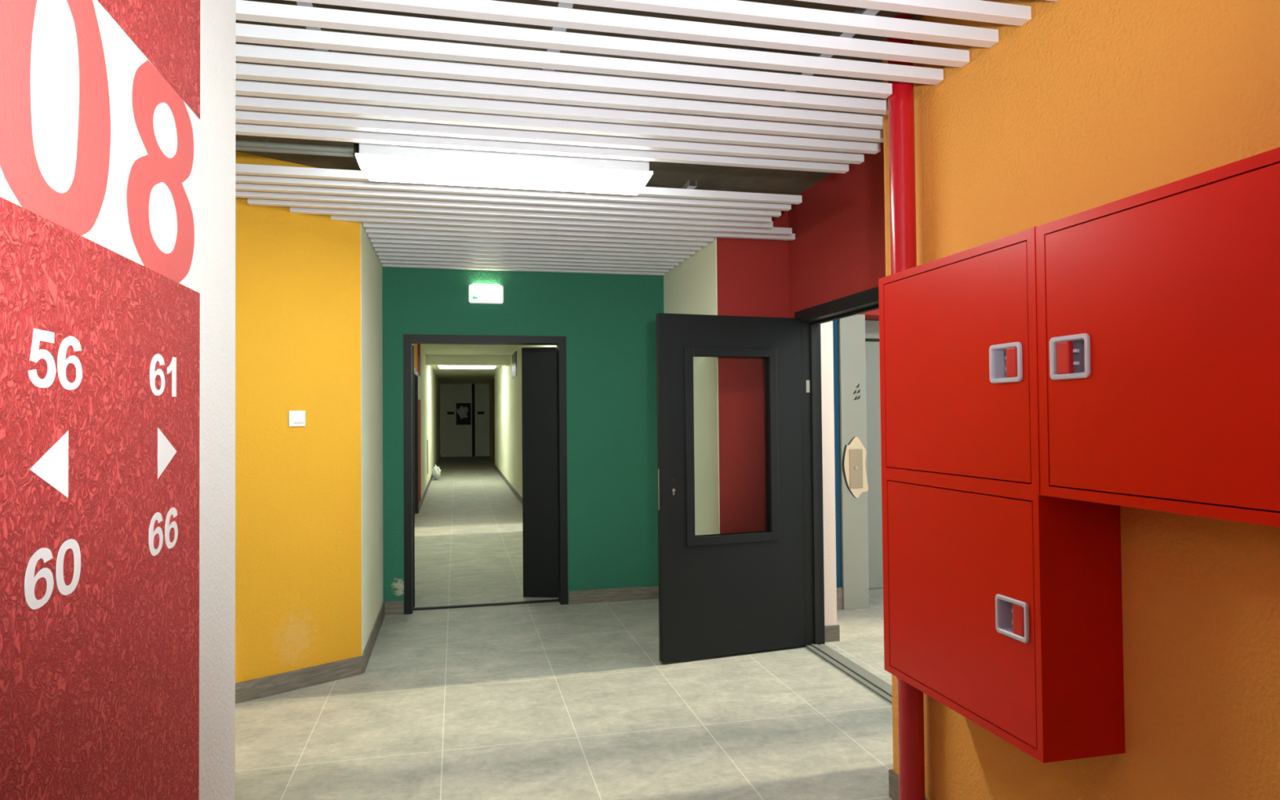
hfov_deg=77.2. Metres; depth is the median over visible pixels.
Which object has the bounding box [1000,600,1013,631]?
handle
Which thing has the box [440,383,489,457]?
door
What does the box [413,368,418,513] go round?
door
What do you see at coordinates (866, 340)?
wall
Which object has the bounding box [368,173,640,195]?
diffuser
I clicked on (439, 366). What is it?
lamp
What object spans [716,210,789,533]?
wall
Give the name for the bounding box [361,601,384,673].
baseboard
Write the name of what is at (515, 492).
baseboard
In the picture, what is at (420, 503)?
baseboard
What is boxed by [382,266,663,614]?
wall
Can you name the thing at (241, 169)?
aluminium slat
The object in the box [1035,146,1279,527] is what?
upper cabinet
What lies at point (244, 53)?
aluminium slat
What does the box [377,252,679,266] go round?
aluminium slat
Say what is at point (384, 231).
aluminium slat
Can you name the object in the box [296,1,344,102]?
rail
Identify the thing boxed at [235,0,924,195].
ceiling
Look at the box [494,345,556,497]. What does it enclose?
wall
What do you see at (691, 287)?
wall
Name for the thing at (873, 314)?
wall
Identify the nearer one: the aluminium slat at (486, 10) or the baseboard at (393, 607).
the aluminium slat at (486, 10)
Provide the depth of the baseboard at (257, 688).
4.24 m
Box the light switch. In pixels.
[288,410,305,426]
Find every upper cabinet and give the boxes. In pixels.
[878,226,1124,763]
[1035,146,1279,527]
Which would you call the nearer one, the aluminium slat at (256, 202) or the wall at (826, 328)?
the aluminium slat at (256, 202)
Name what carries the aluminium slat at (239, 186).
attached to the rail
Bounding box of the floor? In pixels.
[235,456,893,799]
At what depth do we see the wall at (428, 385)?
15.67 m
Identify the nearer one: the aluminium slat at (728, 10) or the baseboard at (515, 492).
the aluminium slat at (728, 10)
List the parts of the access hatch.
panel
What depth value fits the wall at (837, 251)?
4.48 m
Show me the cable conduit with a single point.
(243, 145)
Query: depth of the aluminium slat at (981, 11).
2.20 m
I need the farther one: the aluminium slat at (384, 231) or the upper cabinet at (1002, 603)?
the aluminium slat at (384, 231)
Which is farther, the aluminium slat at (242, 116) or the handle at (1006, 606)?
the aluminium slat at (242, 116)
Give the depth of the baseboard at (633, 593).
6.18 m
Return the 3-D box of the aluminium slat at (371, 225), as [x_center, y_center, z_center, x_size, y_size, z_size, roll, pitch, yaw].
[-0.564,-1.018,4.853,2.110,0.036,0.043,0,-1,-13]
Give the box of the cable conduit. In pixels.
[235,136,359,161]
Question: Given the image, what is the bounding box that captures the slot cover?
[426,440,427,474]
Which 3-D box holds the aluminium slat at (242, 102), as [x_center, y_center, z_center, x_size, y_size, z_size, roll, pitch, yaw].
[-1.199,-1.051,2.879,4.518,0.036,0.043,0,-1,-13]
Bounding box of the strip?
[471,383,475,456]
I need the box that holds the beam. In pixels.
[425,354,510,365]
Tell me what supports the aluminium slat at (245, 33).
attached to the rail at (299, 3)
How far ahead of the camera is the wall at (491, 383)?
27.07 m
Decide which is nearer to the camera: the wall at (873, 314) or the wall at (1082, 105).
the wall at (1082, 105)
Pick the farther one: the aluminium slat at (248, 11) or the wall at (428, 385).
the wall at (428, 385)
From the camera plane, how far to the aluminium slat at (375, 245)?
5.36 m
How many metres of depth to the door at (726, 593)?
4.78 m
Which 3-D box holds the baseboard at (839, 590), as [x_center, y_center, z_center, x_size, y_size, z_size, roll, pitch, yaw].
[1.279,1.453,5.827,0.413,0.160,0.012,0,-1,-13]
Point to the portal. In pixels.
(859, 358)
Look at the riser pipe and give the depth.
2.75 m
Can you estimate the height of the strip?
2.650 m
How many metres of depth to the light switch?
4.27 m
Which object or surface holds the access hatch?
attached to the ceiling at (444, 375)
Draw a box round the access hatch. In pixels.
[475,344,511,353]
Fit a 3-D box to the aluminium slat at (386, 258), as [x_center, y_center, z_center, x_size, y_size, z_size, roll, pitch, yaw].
[-0.778,-0.998,5.791,2.110,0.036,0.043,0,-1,-13]
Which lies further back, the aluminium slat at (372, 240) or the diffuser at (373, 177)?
the aluminium slat at (372, 240)
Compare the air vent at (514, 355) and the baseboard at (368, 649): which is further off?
the air vent at (514, 355)
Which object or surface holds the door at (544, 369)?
in the wall at (608, 322)
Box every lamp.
[355,142,653,195]
[438,365,496,368]
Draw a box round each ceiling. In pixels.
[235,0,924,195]
[420,343,518,383]
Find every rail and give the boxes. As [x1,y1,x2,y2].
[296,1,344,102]
[532,1,573,117]
[680,180,696,189]
[736,7,879,133]
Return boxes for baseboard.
[235,655,362,703]
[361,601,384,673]
[384,600,403,615]
[418,453,440,511]
[494,464,522,504]
[568,586,658,604]
[836,586,842,609]
[888,768,928,799]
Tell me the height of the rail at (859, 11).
0.030 m
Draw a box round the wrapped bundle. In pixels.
[431,464,440,479]
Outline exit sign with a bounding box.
[468,284,503,303]
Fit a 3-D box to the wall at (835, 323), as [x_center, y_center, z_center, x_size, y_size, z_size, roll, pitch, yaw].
[1.207,-0.612,6.103,0.415,4.300,0.470,0,-1,-13]
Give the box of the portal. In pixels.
[838,314,883,609]
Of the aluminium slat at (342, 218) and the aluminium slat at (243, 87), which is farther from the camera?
the aluminium slat at (342, 218)
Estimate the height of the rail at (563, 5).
0.030 m
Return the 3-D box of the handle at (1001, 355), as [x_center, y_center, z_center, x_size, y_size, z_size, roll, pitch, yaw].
[0.937,-0.093,2.022,0.027,0.073,0.093,0,-1,-13]
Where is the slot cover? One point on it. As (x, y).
(427, 440)
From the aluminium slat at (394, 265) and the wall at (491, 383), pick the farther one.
the wall at (491, 383)
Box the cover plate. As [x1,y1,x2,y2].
[447,411,453,414]
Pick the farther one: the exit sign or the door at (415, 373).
the door at (415, 373)
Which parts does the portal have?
jamb panel, call panel, lintel panel, lift door, sill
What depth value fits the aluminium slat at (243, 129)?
3.32 m
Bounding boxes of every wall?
[0,0,382,799]
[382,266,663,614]
[412,343,439,502]
[488,378,494,462]
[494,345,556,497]
[663,237,719,535]
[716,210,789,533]
[787,142,885,318]
[820,320,836,625]
[832,319,841,587]
[838,333,879,587]
[859,308,879,320]
[882,0,1279,799]
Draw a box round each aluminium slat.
[235,0,943,84]
[235,22,892,98]
[235,44,888,115]
[235,62,883,128]
[235,79,883,142]
[235,94,880,154]
[235,109,864,164]
[235,122,848,173]
[235,163,801,204]
[235,173,791,210]
[235,182,781,217]
[235,190,771,222]
[247,198,773,229]
[286,0,969,67]
[289,207,791,235]
[330,214,795,240]
[363,222,714,242]
[365,227,707,246]
[368,233,701,250]
[370,238,695,254]
[373,243,689,258]
[374,247,684,262]
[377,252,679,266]
[378,256,674,269]
[380,259,669,272]
[382,263,664,275]
[542,0,998,48]
[795,0,1031,26]
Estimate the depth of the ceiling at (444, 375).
20.52 m
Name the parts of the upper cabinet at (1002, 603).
cabinet door, cabinet door, handle lever, handle lever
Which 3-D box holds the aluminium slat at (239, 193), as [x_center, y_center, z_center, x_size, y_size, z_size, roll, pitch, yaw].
[-0.772,-1.028,4.241,3.112,0.036,0.043,0,-1,-13]
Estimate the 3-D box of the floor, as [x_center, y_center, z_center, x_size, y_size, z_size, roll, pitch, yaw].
[-1.667,1.785,14.253,9.500,0.120,34.200,0,-1,-13]
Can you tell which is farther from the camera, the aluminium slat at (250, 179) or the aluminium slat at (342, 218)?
the aluminium slat at (342, 218)
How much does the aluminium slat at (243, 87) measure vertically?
0.036 m
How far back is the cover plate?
29.17 m
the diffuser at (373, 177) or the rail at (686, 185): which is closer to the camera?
the diffuser at (373, 177)
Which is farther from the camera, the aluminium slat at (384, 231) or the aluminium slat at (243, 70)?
the aluminium slat at (384, 231)
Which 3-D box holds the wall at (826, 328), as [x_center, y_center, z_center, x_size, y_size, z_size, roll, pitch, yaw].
[1.080,-0.623,5.450,0.125,4.300,0.745,0,-1,-13]
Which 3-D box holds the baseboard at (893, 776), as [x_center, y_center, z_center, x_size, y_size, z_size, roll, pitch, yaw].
[1.780,1.373,0.451,0.522,0.100,5.342,0,-1,-13]
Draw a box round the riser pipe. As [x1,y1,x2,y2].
[887,14,924,799]
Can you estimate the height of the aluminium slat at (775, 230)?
0.036 m
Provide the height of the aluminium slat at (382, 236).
0.036 m
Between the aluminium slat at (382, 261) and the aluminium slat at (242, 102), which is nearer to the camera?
the aluminium slat at (242, 102)
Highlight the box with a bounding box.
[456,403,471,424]
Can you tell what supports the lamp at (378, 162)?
hanging from the ceiling at (665, 175)
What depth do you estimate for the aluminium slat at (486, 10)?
2.30 m
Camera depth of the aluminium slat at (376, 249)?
5.49 m
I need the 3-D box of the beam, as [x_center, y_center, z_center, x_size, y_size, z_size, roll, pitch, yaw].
[-3.386,-0.783,15.839,1.620,0.190,0.350,0,-1,-13]
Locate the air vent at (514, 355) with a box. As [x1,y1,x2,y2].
[511,351,516,378]
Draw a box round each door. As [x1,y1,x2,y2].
[403,333,568,614]
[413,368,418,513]
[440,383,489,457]
[656,286,892,703]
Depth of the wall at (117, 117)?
1.44 m

